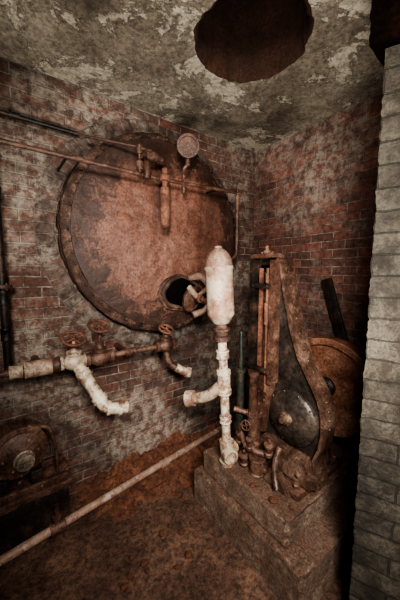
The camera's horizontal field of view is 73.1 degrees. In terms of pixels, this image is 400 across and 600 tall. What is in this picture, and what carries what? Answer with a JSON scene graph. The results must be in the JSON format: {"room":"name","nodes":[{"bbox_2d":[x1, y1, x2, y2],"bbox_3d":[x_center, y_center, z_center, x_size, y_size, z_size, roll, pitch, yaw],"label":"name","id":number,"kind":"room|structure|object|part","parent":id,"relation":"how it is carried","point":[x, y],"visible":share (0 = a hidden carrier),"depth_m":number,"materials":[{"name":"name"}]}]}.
{"room":"boiler room","nodes":[
{"label":"boiler room","id":0,"kind":"room"},
{"bbox_2d":[0,57,254,494],"bbox_3d":[-0.751,-0.015,1.909,3.410,3.030,0.200,-4,7,-36],"label":"wall","id":1,"kind":"structure","parent":0,"point":[90,441],"depth_m":1.79,"materials":[{"name":"brick"}]},
{"bbox_2d":[0,187,12,370],"bbox_3d":[-1.051,-0.434,1.399,0.089,1.670,0.089,0,6,-4],"label":"riser pipe","id":2,"kind":"object","parent":1,"relation":"attached to","point":[5,330],"visible":0.96,"depth_m":1.44,"materials":[{"name":"metal"}]},
{"bbox_2d":[0,109,78,135],"bbox_3d":[-1.239,-0.977,1.294,1.220,0.080,0.059,-4,7,-36],"label":"conduit pipe","id":3,"kind":"object","parent":1,"relation":"attached to","point":[10,114],"visible":1,"depth_m":1.50,"materials":[{"name":"metal"}]},
{"bbox_2d":[0,319,191,415],"bbox_3d":[-0.852,0.410,1.495,1.813,0.556,0.411,-4,7,-36],"label":"pipe","id":4,"kind":"object","parent":1,"relation":"attached to","point":[74,360],"visible":1,"depth_m":1.55,"materials":[{"name":"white metal"}]},
{"bbox_2d":[33,119,236,344],"bbox_3d":[-0.310,-0.466,2.045,1.624,1.624,0.022,-4,7,-36],"label":"boiler rim","id":5,"kind":"object","parent":1,"relation":"attached to","point":[51,183],"visible":0.54,"depth_m":1.69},
{"bbox_2d":[56,132,234,331],"bbox_3d":[-0.201,-0.452,1.897,1.392,1.393,0.383,-4,7,-36],"label":"boiler","id":6,"kind":"object","parent":1,"relation":"attached to","point":[138,273],"visible":0.9,"depth_m":1.79,"materials":[{"name":"brown metal"}]},
{"bbox_2d":[0,133,243,260],"bbox_3d":[-0.653,-0.633,1.544,2.308,0.802,0.368,-4,7,-33],"label":"pipe","id":7,"kind":"object","parent":6,"relation":"attached to","point":[187,143],"visible":1,"depth_m":1.67,"materials":[{"name":"brown metal"}]},
{"bbox_2d":[0,473,351,599],"bbox_3d":[0.327,1.461,0.565,3.010,0.027,3.480,-4,7,-36],"label":"floor","id":8,"kind":"structure","parent":0,"point":[65,566],"depth_m":1.41,"materials":[{"name":"brown soil"}]},
{"bbox_2d":[0,417,71,554],"bbox_3d":[-1.009,1.014,1.489,0.523,0.682,0.298,-4,7,-36],"label":"motor","id":9,"kind":"object","parent":8,"relation":"on","point":[30,485],"visible":0.94,"depth_m":1.47,"materials":[{"name":"metal"}]},
{"bbox_3d":[-1.014,1.042,1.519,0.500,0.080,0.240,-4,7,-36],"label":"rail","id":10,"kind":"part","parent":9,"relation":"part of","materials":[{"name":"brown metal"}]},
{"bbox_2d":[0,425,221,566],"bbox_3d":[-0.688,1.232,1.652,2.484,0.176,0.072,-6,8,-43],"label":"pipe","id":11,"kind":"object","parent":8,"relation":"on","point":[59,524],"visible":0.98,"depth_m":1.63,"materials":[{"name":"brown metal"}]},
{"bbox_2d":[121,582,128,590],"bbox_3d":[-0.361,1.369,1.290,0.041,0.025,0.030,-4,7,-36],"label":"chunk","id":12,"kind":"object","parent":8,"relation":"on","point":[124,586],"visible":1,"depth_m":1.28,"materials":[{"name":"brown stone"}]},
{"bbox_2d":[127,573,133,579],"bbox_3d":[-0.343,1.369,1.338,0.033,0.016,0.027,-4,7,-36],"label":"chunk","id":13,"kind":"object","parent":8,"relation":"on","point":[130,576],"visible":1,"depth_m":1.33,"materials":[{"name":"brown stone"}]},
{"bbox_2d":[131,528,137,535],"bbox_3d":[-0.377,1.341,1.558,0.039,0.026,0.033,-1,6,-5],"label":"chunk","id":14,"kind":"object","parent":8,"relation":"on","point":[134,532],"visible":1,"depth_m":1.55,"materials":[{"name":"brown stone"}]},
{"bbox_2d":[140,559,148,566],"bbox_3d":[-0.285,1.359,1.391,0.041,0.025,0.035,-4,7,-36],"label":"chunk","id":15,"kind":"object","parent":8,"relation":"on","point":[144,563],"visible":1,"depth_m":1.38,"materials":[{"name":"brown stone"}]},
{"bbox_2d":[75,415,246,522],"bbox_3d":[-0.038,1.212,2.154,1.700,0.188,0.470,-4,7,-36],"label":"pile","id":16,"kind":"object","parent":8,"relation":"on","point":[182,469],"visible":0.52,"depth_m":1.97,"materials":[{"name":"brown soil"}]},
{"bbox_2d":[174,563,179,569],"bbox_3d":[-0.117,1.364,1.380,0.032,0.016,0.027,-4,7,-36],"label":"chunk","id":17,"kind":"object","parent":8,"relation":"on","point":[177,566],"visible":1,"depth_m":1.38,"materials":[{"name":"brown stone"}]},
{"bbox_2d":[185,550,191,558],"bbox_3d":[-0.062,1.355,1.437,0.042,0.023,0.036,-4,7,-36],"label":"chunk","id":18,"kind":"object","parent":8,"relation":"on","point":[188,554],"visible":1,"depth_m":1.43,"materials":[{"name":"brown stone"}]},
{"bbox_2d":[194,431,359,599],"bbox_3d":[0.597,1.165,1.758,0.997,0.360,0.814,-4,7,-36],"label":"plinth","id":19,"kind":"object","parent":8,"relation":"on","point":[299,553],"visible":0.48,"depth_m":1.39,"materials":[{"name":"concrete"}]},
{"bbox_2d":[184,246,238,467],"bbox_3d":[0.066,0.347,1.590,0.338,1.312,0.170,1,6,11],"label":"vertical pipe","id":20,"kind":"object","parent":19,"relation":"on","point":[219,267],"visible":1,"depth_m":1.54,"materials":[{"name":"metal"}]},
{"bbox_2d":[269,496,277,503],"bbox_3d":[0.373,1.016,1.371,0.044,0.023,0.043,-4,7,-36],"label":"chunk","id":21,"kind":"object","parent":19,"relation":"on","point":[272,499],"visible":1,"depth_m":1.36,"materials":[{"name":"brown stone"}]},
{"bbox_2d":[233,246,365,501],"bbox_3d":[0.649,0.347,1.587,0.769,1.313,0.657,-4,7,-36],"label":"engine","id":22,"kind":"object","parent":19,"relation":"on","point":[305,395],"visible":0.99,"depth_m":1.52,"materials":[{"name":"brown metal"}]},
{"bbox_3d":[0.332,0.232,1.643,0.075,0.955,0.044,-4,7,-36],"label":"guide post","id":23,"kind":"part","parent":22,"relation":"part of","materials":[{"name":"metal"}]},
{"bbox_2d":[248,452,265,477],"bbox_3d":[0.330,0.947,1.562,0.100,0.110,0.099,-4,7,-36],"label":"cup","id":24,"kind":"object","parent":22,"relation":"on","point":[257,463],"depth_m":1.53,"materials":[{"name":"brown metal"}]},
{"bbox_3d":[0.360,0.133,1.606,0.030,0.640,0.022,-4,7,-36],"label":"guide post","id":25,"kind":"part","parent":22,"relation":"part of","materials":[{"name":"brown metal"}]},
{"bbox_3d":[0.382,0.135,1.585,0.020,0.600,0.015,-4,7,-36],"label":"guide post","id":26,"kind":"part","parent":22,"relation":"part of","materials":[{"name":"brown metal"}]},
{"bbox_3d":[0.398,0.114,1.595,0.010,0.640,0.115,-4,7,-36],"label":"slot plate","id":27,"kind":"part","parent":22,"relation":"part of","materials":[{"name":"brown metal"}]},
{"bbox_3d":[0.381,0.179,1.547,0.036,0.720,0.036,-4,7,-36],"label":"piston rod","id":28,"kind":"part","parent":22,"relation":"part of","materials":[{"name":"brown metal"}]},
{"bbox_3d":[0.415,0.130,1.517,0.075,0.705,0.031,-4,7,-36],"label":"guide post","id":29,"kind":"part","parent":22,"relation":"part of","materials":[{"name":"brown metal"}]},
{"bbox_3d":[0.545,0.963,1.677,0.460,0.065,0.460,-4,7,-36],"label":"plate","id":30,"kind":"part","parent":22,"relation":"part of","materials":[{"name":"brown metal"}]},
{"bbox_2d":[321,278,348,341],"bbox_3d":[1.089,0.572,1.926,0.025,1.450,0.537,-4,7,-36],"label":"wooden plank","id":31,"kind":"object","parent":8,"relation":"on","point":[333,306],"visible":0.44,"depth_m":1.99,"materials":[{"name":"wood"}]},
{"bbox_2d":[0,0,383,151],"bbox_3d":[0.327,-1.388,0.266,3.210,0.456,3.680,-4,7,-36],"label":"ceiling","id":32,"kind":"structure","parent":0,"point":[252,75],"depth_m":1.51,"materials":[{"name":"paint"}]},
{"bbox_2d":[253,92,383,442],"bbox_3d":[1.627,0.043,1.362,0.200,3.030,3.480,-4,7,-36],"label":"wall","id":33,"kind":"structure","parent":0,"point":[315,196],"depth_m":2.04,"materials":[{"name":"red brick"}]},
{"bbox_2d":[349,44,399,599],"bbox_3d":[1.074,0.284,0.979,0.843,2.270,0.342,3,7,29],"label":"wall","id":34,"kind":"structure","parent":0,"point":[375,568],"depth_m":1.01,"materials":[{"name":"brick"}]},
{"bbox_2d":[369,0,399,65],"bbox_3d":[1.071,-1.034,0.856,0.921,0.358,0.407,3,7,28],"label":"beam","id":35,"kind":"structure","parent":34,"relation":"on","point":[384,14],"depth_m":0.90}
]}

